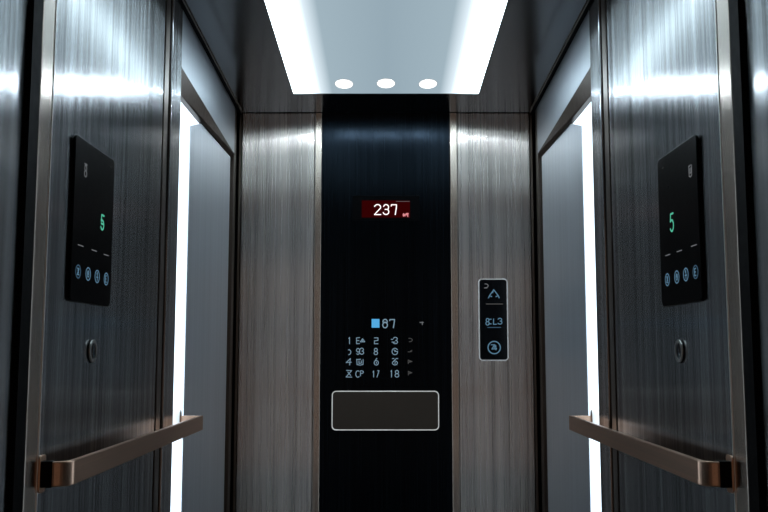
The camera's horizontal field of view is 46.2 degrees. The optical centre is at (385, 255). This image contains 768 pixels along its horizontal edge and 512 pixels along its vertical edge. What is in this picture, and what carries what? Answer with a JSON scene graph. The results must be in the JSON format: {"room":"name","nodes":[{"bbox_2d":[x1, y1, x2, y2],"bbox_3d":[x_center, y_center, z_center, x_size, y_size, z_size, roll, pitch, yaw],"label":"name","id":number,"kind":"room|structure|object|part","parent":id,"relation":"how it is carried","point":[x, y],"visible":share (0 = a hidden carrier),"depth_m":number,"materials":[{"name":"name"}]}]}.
{"room":"elevator interior","nodes":[
{"label":"elevator interior","id":0,"kind":"room"},
{"bbox_2d":[0,0,236,511],"bbox_3d":[-0.850,0.128,2.530,0.131,2.683,4.759,0,-6,0],"label":"wall","id":1,"kind":"structure","parent":0,"point":[114,75],"depth_m":2.65,"materials":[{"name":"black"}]},
{"bbox_3d":[-0.835,-0.030,1.054,0.070,2.683,1.790,0,-6,0],"label":"entrance panel","id":2,"kind":"part","parent":1,"relation":"part of","materials":[{"name":"metal"}]},
{"bbox_2d":[66,135,113,305],"bbox_3d":[-0.793,-0.083,2.430,0.012,0.424,0.329,0,-6,0],"label":"panel","id":3,"kind":"object","parent":1,"relation":"attached to","point":[92,171],"visible":1,"depth_m":2.40,"materials":[{"name":"black glass"}]},
{"bbox_2d":[87,339,96,362],"bbox_3d":[-0.796,0.258,2.441,0.007,0.066,0.066,0,-6,0],"label":"switch","id":4,"kind":"object","parent":1,"relation":"attached to","point":[92,345],"visible":1,"depth_m":2.43,"materials":[{"name":"silver metal"}]},
{"bbox_3d":[-0.835,0.175,2.607,0.070,2.605,1.076,0,-6,0],"label":"panel","id":5,"kind":"part","parent":1,"relation":"part of","materials":[{"name":"metal"}]},
{"bbox_2d":[37,409,202,492],"bbox_3d":[-0.775,0.569,2.783,0.117,0.094,1.516,0,-6,0],"label":"handrail","id":6,"kind":"object","parent":1,"relation":"attached to","point":[51,473],"visible":0.98,"depth_m":2.34,"materials":[{"name":"metal"}]},
{"bbox_3d":[-0.783,0.495,2.047,0.006,0.084,0.036,0,-6,0],"label":"wall plate","id":7,"kind":"part","parent":6,"relation":"part of","materials":[{"name":"metal"}]},
{"bbox_2d":[171,103,198,511],"bbox_3d":[-0.851,0.473,3.775,0.030,2.259,0.798,0,-6,0],"label":"light strip","id":8,"kind":"object","parent":1,"relation":"attached to","point":[186,119],"visible":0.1,"depth_m":3.66,"materials":[{"name":"white plastic"}]},
{"bbox_3d":[-0.823,0.494,4.144,0.006,2.297,0.905,0,-6,1],"label":"niche panel","id":9,"kind":"part","parent":1,"relation":"part of","materials":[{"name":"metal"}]},
{"bbox_3d":[-0.835,-0.760,4.137,0.070,0.311,1.261,0,-6,0],"label":"header panel","id":10,"kind":"part","parent":1,"relation":"part of","materials":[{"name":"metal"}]},
{"bbox_2d":[179,0,242,114],"bbox_3d":[-0.789,-1.113,2.602,0.021,0.198,4.639,0,-6,0],"label":"trim","id":11,"kind":"structure","parent":1,"relation":"attached to","point":[186,10],"depth_m":4.01,"materials":[{"name":"black metal"}]},
{"bbox_2d":[230,113,541,511],"bbox_3d":[0.000,0.462,4.809,1.740,2.502,0.096,0,-6,0],"label":"wall","id":12,"kind":"structure","parent":0,"point":[496,416],"depth_m":4.79,"materials":[{"name":"grey metal"}]},
{"bbox_3d":[-0.716,0.460,4.790,0.125,2.502,0.045,0,-6,0],"label":"panel","id":13,"kind":"part","parent":12,"relation":"part of","materials":[{"name":"metal"}]},
{"bbox_3d":[-0.520,0.460,4.790,0.264,2.502,0.045,0,-6,0],"label":"panel","id":14,"kind":"part","parent":12,"relation":"part of","materials":[{"name":"metal"}]},
{"bbox_3d":[-0.366,0.459,4.787,0.036,2.502,0.051,0,-6,0],"label":"edge trim","id":15,"kind":"part","parent":12,"relation":"part of","materials":[{"name":"metal"}]},
{"bbox_2d":[319,113,451,511],"bbox_3d":[-0.003,0.493,4.781,0.693,2.569,0.055,0,-6,0],"label":"panel","id":16,"kind":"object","parent":12,"relation":"attached to","point":[385,429],"depth_m":4.78,"materials":[{"name":"black glass"}]},
{"bbox_3d":[-0.003,0.811,4.724,0.558,0.199,0.002,0,-6,0],"label":"reader plate","id":17,"kind":"part","parent":16,"relation":"part of","materials":[{"name":"brown"}]},
{"bbox_3d":[0.000,0.460,4.789,0.687,2.502,0.047,0,-6,0],"label":"panel","id":18,"kind":"part","parent":16,"relation":"part of","materials":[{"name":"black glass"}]},
{"bbox_2d":[243,112,528,113],"bbox_3d":[0.000,-0.780,4.918,1.560,0.011,0.053,0,-6,0],"label":"trim","id":19,"kind":"structure","parent":12,"relation":"attached to","point":[243,112],"depth_m":4.89,"materials":[{"name":"black metal"}]},
{"bbox_3d":[0.366,0.459,4.787,0.038,2.502,0.051,0,-6,0],"label":"edge trim","id":20,"kind":"part","parent":12,"relation":"part of","materials":[{"name":"metal"}]},
{"bbox_3d":[0.516,0.460,4.790,0.255,2.502,0.045,0,-6,0],"label":"panel","id":21,"kind":"part","parent":12,"relation":"part of","materials":[{"name":"metal"}]},
{"bbox_2d":[478,279,508,360],"bbox_3d":[0.570,0.337,4.776,0.157,0.435,0.008,0,-6,0],"label":"panel","id":22,"kind":"object","parent":12,"relation":"attached to","point":[492,293],"visible":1,"depth_m":4.77,"materials":[{"name":"black glass"}]},
{"bbox_3d":[0.711,0.460,4.790,0.130,2.502,0.045,0,-6,0],"label":"panel","id":23,"kind":"part","parent":12,"relation":"part of","materials":[{"name":"metal"}]},
{"bbox_2d":[185,0,586,115],"bbox_3d":[0.000,-1.140,2.665,1.830,0.254,4.759,0,-6,0],"label":"ceiling","id":24,"kind":"structure","parent":0,"point":[239,34],"depth_m":4.16,"materials":[{"name":"metal"}]},
{"bbox_2d":[264,0,507,93],"bbox_3d":[0.000,-0.995,3.389,0.938,0.108,2.328,0,-6,0],"label":"ceiling light","id":25,"kind":"object","parent":24,"relation":"attached to","point":[325,46],"visible":1,"depth_m":3.87,"materials":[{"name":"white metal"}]},
{"bbox_3d":[-0.205,-0.837,4.394,0.052,0.004,0.079,0,-6,0],"label":"bulb","id":26,"kind":"part","parent":25,"relation":"part of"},
{"bbox_3d":[0.000,-0.839,4.386,0.052,0.004,0.079,0,-6,0],"label":"bulb","id":27,"kind":"part","parent":25,"relation":"part of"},
{"bbox_3d":[0.205,-0.837,4.394,0.052,0.004,0.079,0,-6,0],"label":"bulb","id":28,"kind":"part","parent":25,"relation":"part of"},
{"bbox_2d":[535,0,767,511],"bbox_3d":[0.850,0.128,2.530,0.131,2.683,4.759,0,-6,0],"label":"wall","id":29,"kind":"structure","parent":0,"point":[654,75],"depth_m":2.73,"materials":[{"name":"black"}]},
{"bbox_2d":[529,0,592,114],"bbox_3d":[0.789,-1.113,2.602,0.021,0.198,4.639,0,-6,0],"label":"trim","id":30,"kind":"structure","parent":29,"relation":"attached to","point":[585,10],"depth_m":4.01,"materials":[{"name":"black metal"}]},
{"bbox_3d":[0.835,-0.760,4.137,0.070,0.311,1.261,0,-6,0],"label":"header panel","id":31,"kind":"part","parent":29,"relation":"part of","materials":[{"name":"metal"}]},
{"bbox_3d":[0.823,0.494,4.144,0.006,2.297,0.905,0,-6,-1],"label":"niche panel","id":32,"kind":"part","parent":29,"relation":"part of","materials":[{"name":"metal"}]},
{"bbox_2d":[573,103,600,511],"bbox_3d":[0.851,0.473,3.775,0.030,2.259,0.798,0,-6,0],"label":"light strip","id":33,"kind":"object","parent":29,"relation":"attached to","point":[585,119],"visible":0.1,"depth_m":3.66,"materials":[{"name":"white plastic"}]},
{"bbox_2d":[569,409,734,492],"bbox_3d":[0.775,0.569,2.783,0.117,0.094,1.516,0,-6,0],"label":"handrail","id":34,"kind":"object","parent":29,"relation":"attached to","point":[719,473],"visible":0.99,"depth_m":2.34,"materials":[{"name":"metal"}]},
{"bbox_3d":[0.783,0.495,2.047,0.006,0.084,0.036,0,-6,0],"label":"wall plate","id":35,"kind":"part","parent":34,"relation":"part of","materials":[{"name":"metal"}]},
{"bbox_3d":[0.835,0.175,2.607,0.070,2.605,1.076,0,-6,0],"label":"panel","id":36,"kind":"part","parent":29,"relation":"part of","materials":[{"name":"metal"}]},
{"bbox_2d":[675,339,684,362],"bbox_3d":[0.796,0.258,2.441,0.007,0.066,0.066,0,-6,0],"label":"switch","id":37,"kind":"object","parent":29,"relation":"attached to","point":[679,345],"visible":1,"depth_m":2.43,"materials":[{"name":"silver metal"}]},
{"bbox_2d":[658,135,705,305],"bbox_3d":[0.793,-0.083,2.430,0.012,0.424,0.329,0,-6,0],"label":"panel","id":38,"kind":"object","parent":29,"relation":"attached to","point":[679,171],"visible":1,"depth_m":2.39,"materials":[{"name":"black glass"}]},
{"bbox_3d":[0.835,-0.030,1.054,0.070,2.683,1.790,0,-6,0],"label":"entrance panel","id":39,"kind":"part","parent":29,"relation":"part of","materials":[{"name":"metal"}]}
]}

